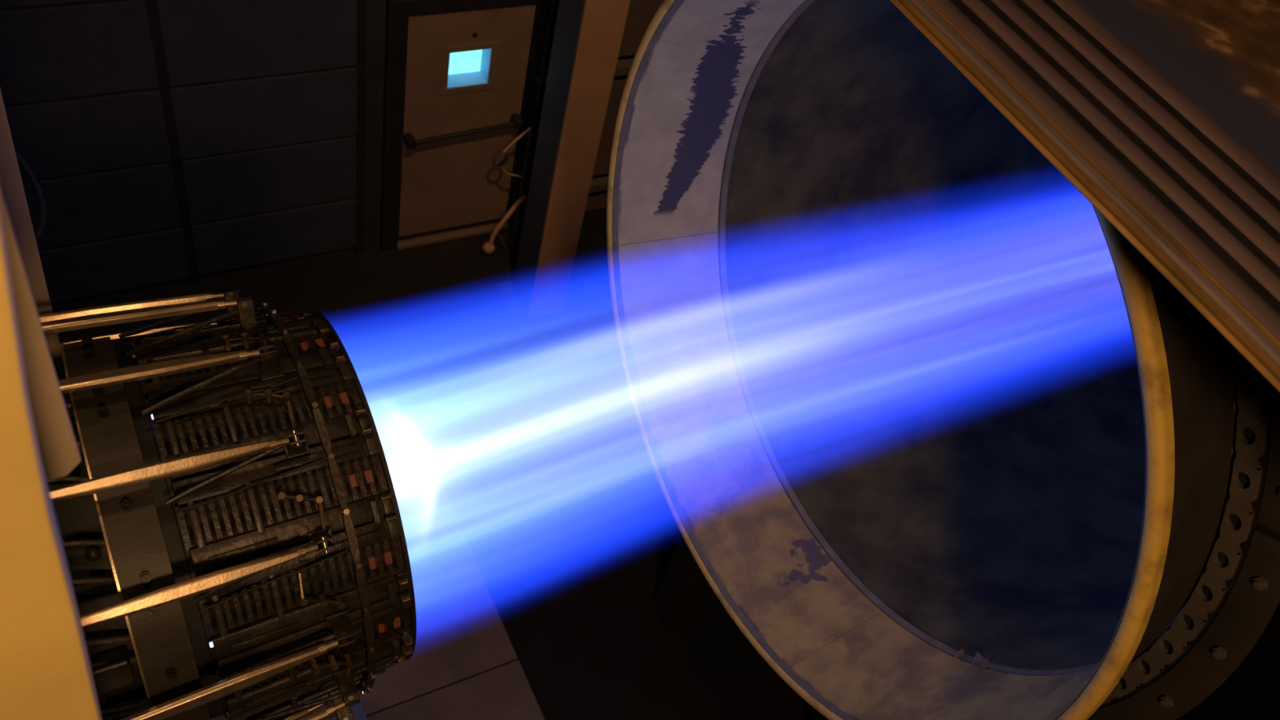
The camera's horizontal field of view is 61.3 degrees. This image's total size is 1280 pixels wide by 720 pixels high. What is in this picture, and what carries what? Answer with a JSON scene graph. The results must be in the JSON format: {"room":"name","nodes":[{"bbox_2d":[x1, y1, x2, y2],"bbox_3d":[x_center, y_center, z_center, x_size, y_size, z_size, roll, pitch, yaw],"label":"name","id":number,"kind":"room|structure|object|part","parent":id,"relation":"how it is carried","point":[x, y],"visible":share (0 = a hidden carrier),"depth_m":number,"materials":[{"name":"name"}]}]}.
{"room":"test facility","nodes":[
{"label":"test facility","id":0,"kind":"room"},
{"bbox_2d":[0,0,662,306],"bbox_3d":[-1.177,-3.580,5.699,12.500,8.070,0.370,-15,55,-25],"label":"wall","id":1,"kind":"structure","parent":0,"point":[164,143],"depth_m":7.07,"materials":[{"name":"black concrete"}]},
{"bbox_3d":[-3.294,-2.148,5.726,1.206,0.596,0.037,-15,55,-25],"label":"wall panel","id":2,"kind":"part","parent":1,"relation":"part of","materials":[{"name":"black metal"}]},
{"bbox_3d":[-3.419,-1.750,6.191,1.206,0.606,0.034,-15,55,-25],"label":"wall panel","id":3,"kind":"part","parent":1,"relation":"part of","materials":[{"name":"black metal"}]},
{"bbox_3d":[-3.539,-1.363,6.640,1.206,0.556,0.038,-15,55,-25],"label":"wall panel","id":4,"kind":"part","parent":1,"relation":"part of","materials":[{"name":"black metal"}]},
{"bbox_3d":[-3.656,-0.991,7.076,1.206,0.566,0.034,-15,55,-25],"label":"wall panel","id":5,"kind":"part","parent":1,"relation":"part of","materials":[{"name":"black metal"}]},
{"bbox_3d":[-3.764,-0.638,7.484,1.206,0.486,0.038,-15,55,-25],"label":"wall panel","id":6,"kind":"part","parent":1,"relation":"part of","materials":[{"name":"black metal"}]},
{"bbox_3d":[-2.344,-2.030,6.719,1.206,0.606,0.036,-15,55,-25],"label":"wall panel","id":7,"kind":"part","parent":1,"relation":"part of","materials":[{"name":"black metal"}]},
{"bbox_3d":[-2.464,-1.643,7.168,1.206,0.556,0.037,-15,55,-25],"label":"wall panel","id":8,"kind":"part","parent":1,"relation":"part of","materials":[{"name":"black metal"}]},
{"bbox_3d":[-2.581,-1.272,7.605,1.206,0.566,0.031,-15,55,-25],"label":"wall panel","id":9,"kind":"part","parent":1,"relation":"part of","materials":[{"name":"black metal"}]},
{"bbox_3d":[-2.690,-0.919,8.013,1.206,0.486,0.035,-15,55,-25],"label":"wall panel","id":10,"kind":"part","parent":1,"relation":"part of","materials":[{"name":"black metal"}]},
{"bbox_2d":[379,0,551,250],"bbox_3d":[-1.331,-1.738,8.003,1.170,2.230,0.080,-15,55,-25],"label":"trim","id":11,"kind":"structure","parent":1,"relation":"attached to","point":[397,11],"depth_m":7.65,"materials":[{"name":"black metal"}]},
{"bbox_2d":[396,4,536,249],"bbox_3d":[-1.339,-1.711,8.058,0.950,2.090,0.275,-15,55,-25],"label":"door","id":12,"kind":"structure","parent":1,"relation":"in","point":[466,70],"depth_m":7.92,"materials":[{"name":"beige paint"}]},
{"bbox_3d":[1.269,-1.837,10.100,5.040,0.270,0.050,-15,55,-25],"label":"cladding panel","id":13,"kind":"part","parent":1,"relation":"part of","materials":[{"name":"brown metal"}]},
{"bbox_3d":[1.313,-1.923,9.965,5.040,0.080,0.100,-15,55,-25],"label":"rail","id":14,"kind":"part","parent":1,"relation":"part of","materials":[{"name":"brown metal"}]},
{"bbox_3d":[1.426,-2.341,9.513,5.040,1.050,0.050,-15,55,-25],"label":"cladding panel","id":15,"kind":"part","parent":1,"relation":"part of","materials":[{"name":"brown metal"}]},
{"bbox_3d":[1.548,-2.677,9.087,5.040,0.080,0.100,-15,55,-25],"label":"rail","id":16,"kind":"part","parent":1,"relation":"part of","materials":[{"name":"brown metal"}]},
{"bbox_3d":[1.667,-3.117,8.610,5.040,1.120,0.050,-15,55,-25],"label":"cladding panel","id":17,"kind":"part","parent":1,"relation":"part of","materials":[{"name":"brown metal"}]},
{"bbox_2d":[51,207,1279,719],"bbox_3d":[0.165,2.477,6.416,12.700,0.200,9.730,-15,55,-25],"label":"floor","id":18,"kind":"structure","parent":0,"point":[532,439],"depth_m":7.56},
{"bbox_2d":[210,698,367,719],"bbox_3d":[-2.270,2.079,4.003,2.355,2.930,1.320,-15,55,-25],"label":"trolley","id":19,"kind":"object","parent":18,"relation":"on","point":[357,710],"visible":0.02,"depth_m":3.29,"materials":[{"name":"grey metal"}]},
{"bbox_2d":[39,290,416,719],"bbox_3d":[-1.901,0.712,2.352,2.604,1.448,1.179,-15,55,-25],"label":"engine","id":20,"kind":"object","parent":19,"relation":"on","point":[228,517],"visible":0.98,"depth_m":2.30,"materials":[{"name":"metal"}]},
{"bbox_3d":[-1.071,0.380,2.115,0.028,0.051,0.043,-15,55,-25],"label":"knob","id":21,"kind":"part","parent":20,"relation":"part of","materials":[{"name":"metal"}]},
{"bbox_3d":[-1.216,-0.050,2.835,0.270,0.054,0.013,-24,60,-30],"label":"rod","id":22,"kind":"part","parent":20,"relation":"part of","materials":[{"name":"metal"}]},
{"bbox_3d":[-2.067,0.674,2.164,2.170,0.880,0.880,-15,55,-25],"label":"casing","id":23,"kind":"part","parent":20,"relation":"part of","materials":[{"name":"metal"}]},
{"bbox_3d":[-1.135,-0.101,2.643,0.272,0.033,0.014,-26,61,-32],"label":"rod","id":24,"kind":"part","parent":20,"relation":"part of","materials":[{"name":"metal"}]},
{"bbox_3d":[-1.034,-0.064,2.457,0.267,0.042,0.062,-15,26,-25],"label":"rod","id":25,"kind":"part","parent":20,"relation":"part of","materials":[{"name":"metal"}]},
{"bbox_3d":[-0.932,0.051,2.311,0.272,0.037,0.014,-26,61,-32],"label":"rod","id":26,"kind":"part","parent":20,"relation":"part of","materials":[{"name":"metal"}]},
{"bbox_3d":[-1.149,-0.096,2.909,0.044,0.021,0.023,-15,68,-25],"label":"rod","id":27,"kind":"part","parent":20,"relation":"part of","materials":[{"name":"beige metal"}]},
{"bbox_3d":[-1.065,-0.160,2.704,0.044,0.021,0.023,-15,92,-25],"label":"rod","id":28,"kind":"part","parent":20,"relation":"part of","materials":[{"name":"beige metal"}]},
{"bbox_3d":[-0.958,-0.131,2.502,0.044,0.023,0.021,-15,26,-25],"label":"rod","id":29,"kind":"part","parent":20,"relation":"part of","materials":[{"name":"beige metal"}]},
{"bbox_3d":[-0.845,0.228,2.227,0.270,0.057,0.014,-23,59,-30],"label":"rod","id":30,"kind":"part","parent":20,"relation":"part of","materials":[{"name":"metal"}]},
{"bbox_3d":[-0.847,-0.013,2.338,0.044,0.023,0.021,-15,50,-25],"label":"rod","id":31,"kind":"part","parent":20,"relation":"part of","materials":[{"name":"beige metal"}]},
{"bbox_3d":[-0.788,0.435,2.221,0.267,0.042,0.062,-15,98,-25],"label":"rod","id":32,"kind":"part","parent":20,"relation":"part of","materials":[{"name":"metal"}]},
{"bbox_3d":[-0.847,-0.022,2.452,0.008,0.017,0.069,-11,54,-23],"label":"drop rod","id":33,"kind":"part","parent":20,"relation":"part of","materials":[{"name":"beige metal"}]},
{"bbox_3d":[-0.771,0.635,2.294,0.267,0.070,0.012,-12,54,-24],"label":"rod","id":34,"kind":"part","parent":20,"relation":"part of","materials":[{"name":"metal"}]},
{"bbox_3d":[-0.751,0.172,2.240,0.044,0.023,0.021,-15,74,-25],"label":"rod","id":35,"kind":"part","parent":20,"relation":"part of","materials":[{"name":"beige metal"}]},
{"bbox_3d":[-0.756,0.121,2.344,0.008,0.027,0.067,-11,54,-23],"label":"drop rod","id":36,"kind":"part","parent":20,"relation":"part of","materials":[{"name":"beige metal"}]},
{"bbox_3d":[-0.798,0.795,2.434,0.267,0.062,0.042,-15,56,-25],"label":"rod","id":37,"kind":"part","parent":20,"relation":"part of","materials":[{"name":"metal"}]},
{"bbox_3d":[-0.720,0.481,2.295,0.008,0.049,0.049,-8,53,-21],"label":"drop rod","id":38,"kind":"part","parent":20,"relation":"part of","materials":[{"name":"beige metal"}]},
{"bbox_3d":[-0.686,0.392,2.225,0.044,0.023,0.021,-15,98,-25],"label":"rod","id":39,"kind":"part","parent":20,"relation":"part of","materials":[{"name":"beige metal"}]},
{"bbox_3d":[-0.853,0.913,2.841,0.044,0.023,0.021,-15,14,-25],"label":"rod","id":40,"kind":"part","parent":20,"relation":"part of","materials":[{"name":"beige metal"}]},
{"bbox_3d":[-0.677,0.340,2.305,0.008,0.055,0.056,-9,53,-22],"label":"drop rod","id":41,"kind":"part","parent":20,"relation":"part of","materials":[{"name":"beige metal"}]},
{"bbox_3d":[-0.664,0.611,2.296,0.044,0.021,0.023,-15,32,-25],"label":"rod","id":42,"kind":"part","parent":20,"relation":"part of","materials":[{"name":"beige metal"}]},
{"bbox_3d":[-0.863,0.888,2.615,0.271,0.044,0.013,-5,52,-19],"label":"rod","id":43,"kind":"part","parent":20,"relation":"part of","materials":[{"name":"metal"}]},
{"bbox_3d":[-0.689,0.788,2.441,0.042,0.021,0.021,-20,58,-28],"label":"rod","id":44,"kind":"part","parent":20,"relation":"part of","materials":[{"name":"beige metal"}]},
{"bbox_2d":[357,470,545,719],"bbox_3d":[-1.656,2.306,5.932,2.380,0.015,3.500,-15,55,-25],"label":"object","id":45,"kind":"object","parent":18,"relation":"on","point":[461,633],"visible":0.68,"depth_m":6.59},
{"bbox_3d":[-1.330,2.847,5.555,2.380,0.015,2.030,-15,55,-25],"label":"plate","id":46,"kind":"part","parent":45,"relation":"part of","materials":[{"name":"grey metal"}]},
{"bbox_2d":[482,194,527,253],"bbox_3d":[-1.071,-1.075,8.613,0.346,0.589,0.100,-15,55,-25],"label":"pipe","id":47,"kind":"object","parent":18,"relation":"on","point":[488,247],"visible":0.98,"depth_m":8.59,"materials":[{"name":"beige metal"}]},
{"bbox_3d":[-1.119,-0.965,8.727,0.132,0.260,0.024,-15,55,-25],"label":"leg","id":48,"kind":"part","parent":47,"relation":"part of","materials":[{"name":"brown paint"}]},
{"bbox_2d":[493,126,532,241],"bbox_3d":[-1.046,-1.333,8.439,0.287,1.178,0.024,-15,55,-25],"label":"stand","id":49,"kind":"object","parent":18,"relation":"on","point":[529,129],"visible":1,"depth_m":8.23,"materials":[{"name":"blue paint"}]},
{"bbox_3d":[-0.923,-1.648,8.094,0.215,0.215,0.022,-15,55,-25],"label":"lever arm","id":50,"kind":"part","parent":49,"relation":"part of","materials":[{"name":"beige paint"}]},
{"bbox_2d":[515,0,555,238],"bbox_3d":[-0.226,-3.597,5.967,0.060,8.070,0.042,-15,55,-25],"label":"conduit","id":51,"kind":"object","parent":18,"relation":"on","point":[541,79],"visible":1,"depth_m":7.91,"materials":[{"name":"grey metal"}]},
{"bbox_2d":[496,0,630,331],"bbox_3d":[-0.011,-3.038,5.545,0.500,8.070,0.500,-15,55,-25],"label":"support column","id":52,"kind":"structure","parent":18,"relation":"on","point":[588,37],"depth_m":7.28,"materials":[{"name":"beige metal"}]},
{"bbox_3d":[-0.810,-0.468,8.537,0.500,0.020,0.500,-15,55,-25],"label":"plate","id":53,"kind":"part","parent":52,"relation":"part of","materials":[{"name":"blue paint"}]},
{"bbox_2d":[606,0,1279,719],"bbox_3d":[3.124,0.018,5.714,6.569,5.162,2.784,-15,55,-25],"label":"duct","id":54,"kind":"object","parent":18,"relation":"on","point":[935,437],"visible":0.82,"depth_m":4.54,"materials":[{"name":"metal"}]},
{"bbox_3d":[0.371,-0.893,3.780,0.435,1.699,0.736,-15,55,-25],"label":"bellmouth panel","id":55,"kind":"part","parent":54,"relation":"part of","materials":[{"name":"paint"}]},
{"bbox_3d":[0.502,0.771,5.988,0.240,2.750,0.240,-15,55,-25],"label":"saddle leg","id":56,"kind":"part","parent":54,"relation":"part of","materials":[{"name":"grey metal"}]},
{"bbox_3d":[0.410,0.315,4.343,0.435,0.736,1.699,-15,55,-25],"label":"bellmouth panel","id":57,"kind":"part","parent":54,"relation":"part of","materials":[{"name":"paint"}]},
{"bbox_3d":[1.167,1.874,5.219,0.240,2.750,0.240,-15,55,-25],"label":"saddle leg","id":58,"kind":"part","parent":54,"relation":"part of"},
{"bbox_3d":[1.057,0.790,3.279,0.435,1.699,0.736,-15,55,-25],"label":"bellmouth panel","id":59,"kind":"part","parent":54,"relation":"part of","materials":[{"name":"paint"}]},
{"bbox_3d":[1.432,0.794,2.875,0.018,1.038,0.233,-15,55,-25],"label":"plate","id":60,"kind":"part","parent":54,"relation":"part of","materials":[{"name":"metal"}]},
{"bbox_3d":[1.018,-0.418,2.716,0.435,0.736,1.699,-15,55,-25],"label":"bellmouth panel","id":61,"kind":"part","parent":54,"relation":"part of","materials":[{"name":"paint"}]},
{"bbox_3d":[1.405,-0.084,2.463,0.018,0.729,0.819,-15,55,-25],"label":"plate","id":62,"kind":"part","parent":54,"relation":"part of","materials":[{"name":"metal"}]},
{"bbox_3d":[1.807,-2.804,0.267,12.700,0.200,9.730,-15,55,-25],"label":"ceiling","id":63,"kind":"structure","parent":0,"visible":0},
{"bbox_2d":[0,88,102,719],"bbox_3d":[-0.861,-0.774,0.748,0.524,4.165,1.506,-15,55,-25],"label":"frame","id":64,"kind":"object","parent":63,"relation":"hanging from","point":[46,673],"visible":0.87,"depth_m":1.03,"materials":[{"name":"paint"}]},
{"bbox_3d":[-1.208,-1.256,1.136,0.470,4.065,0.020,-15,55,-25],"label":"plate","id":65,"kind":"part","parent":64,"relation":"part of","materials":[{"name":"beige metal"}]},
{"bbox_3d":[-0.584,-0.758,0.131,0.470,2.960,0.015,-15,55,-25],"label":"plate","id":66,"kind":"part","parent":64,"relation":"part of","materials":[{"name":"beige metal"}]},
{"bbox_2d":[888,0,1279,392],"bbox_3d":[1.835,-1.740,1.446,2.325,2.900,3.550,-15,55,-25],"label":"overhead beam","id":67,"kind":"structure","parent":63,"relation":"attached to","point":[1164,115],"depth_m":1.97,"materials":[{"name":"metal"}]},
{"bbox_3d":[1.751,-0.879,2.607,1.867,0.042,3.550,-15,55,-25],"label":"deck plate","id":68,"kind":"part","parent":67,"relation":"part of","materials":[{"name":"brown metal"}]}
]}

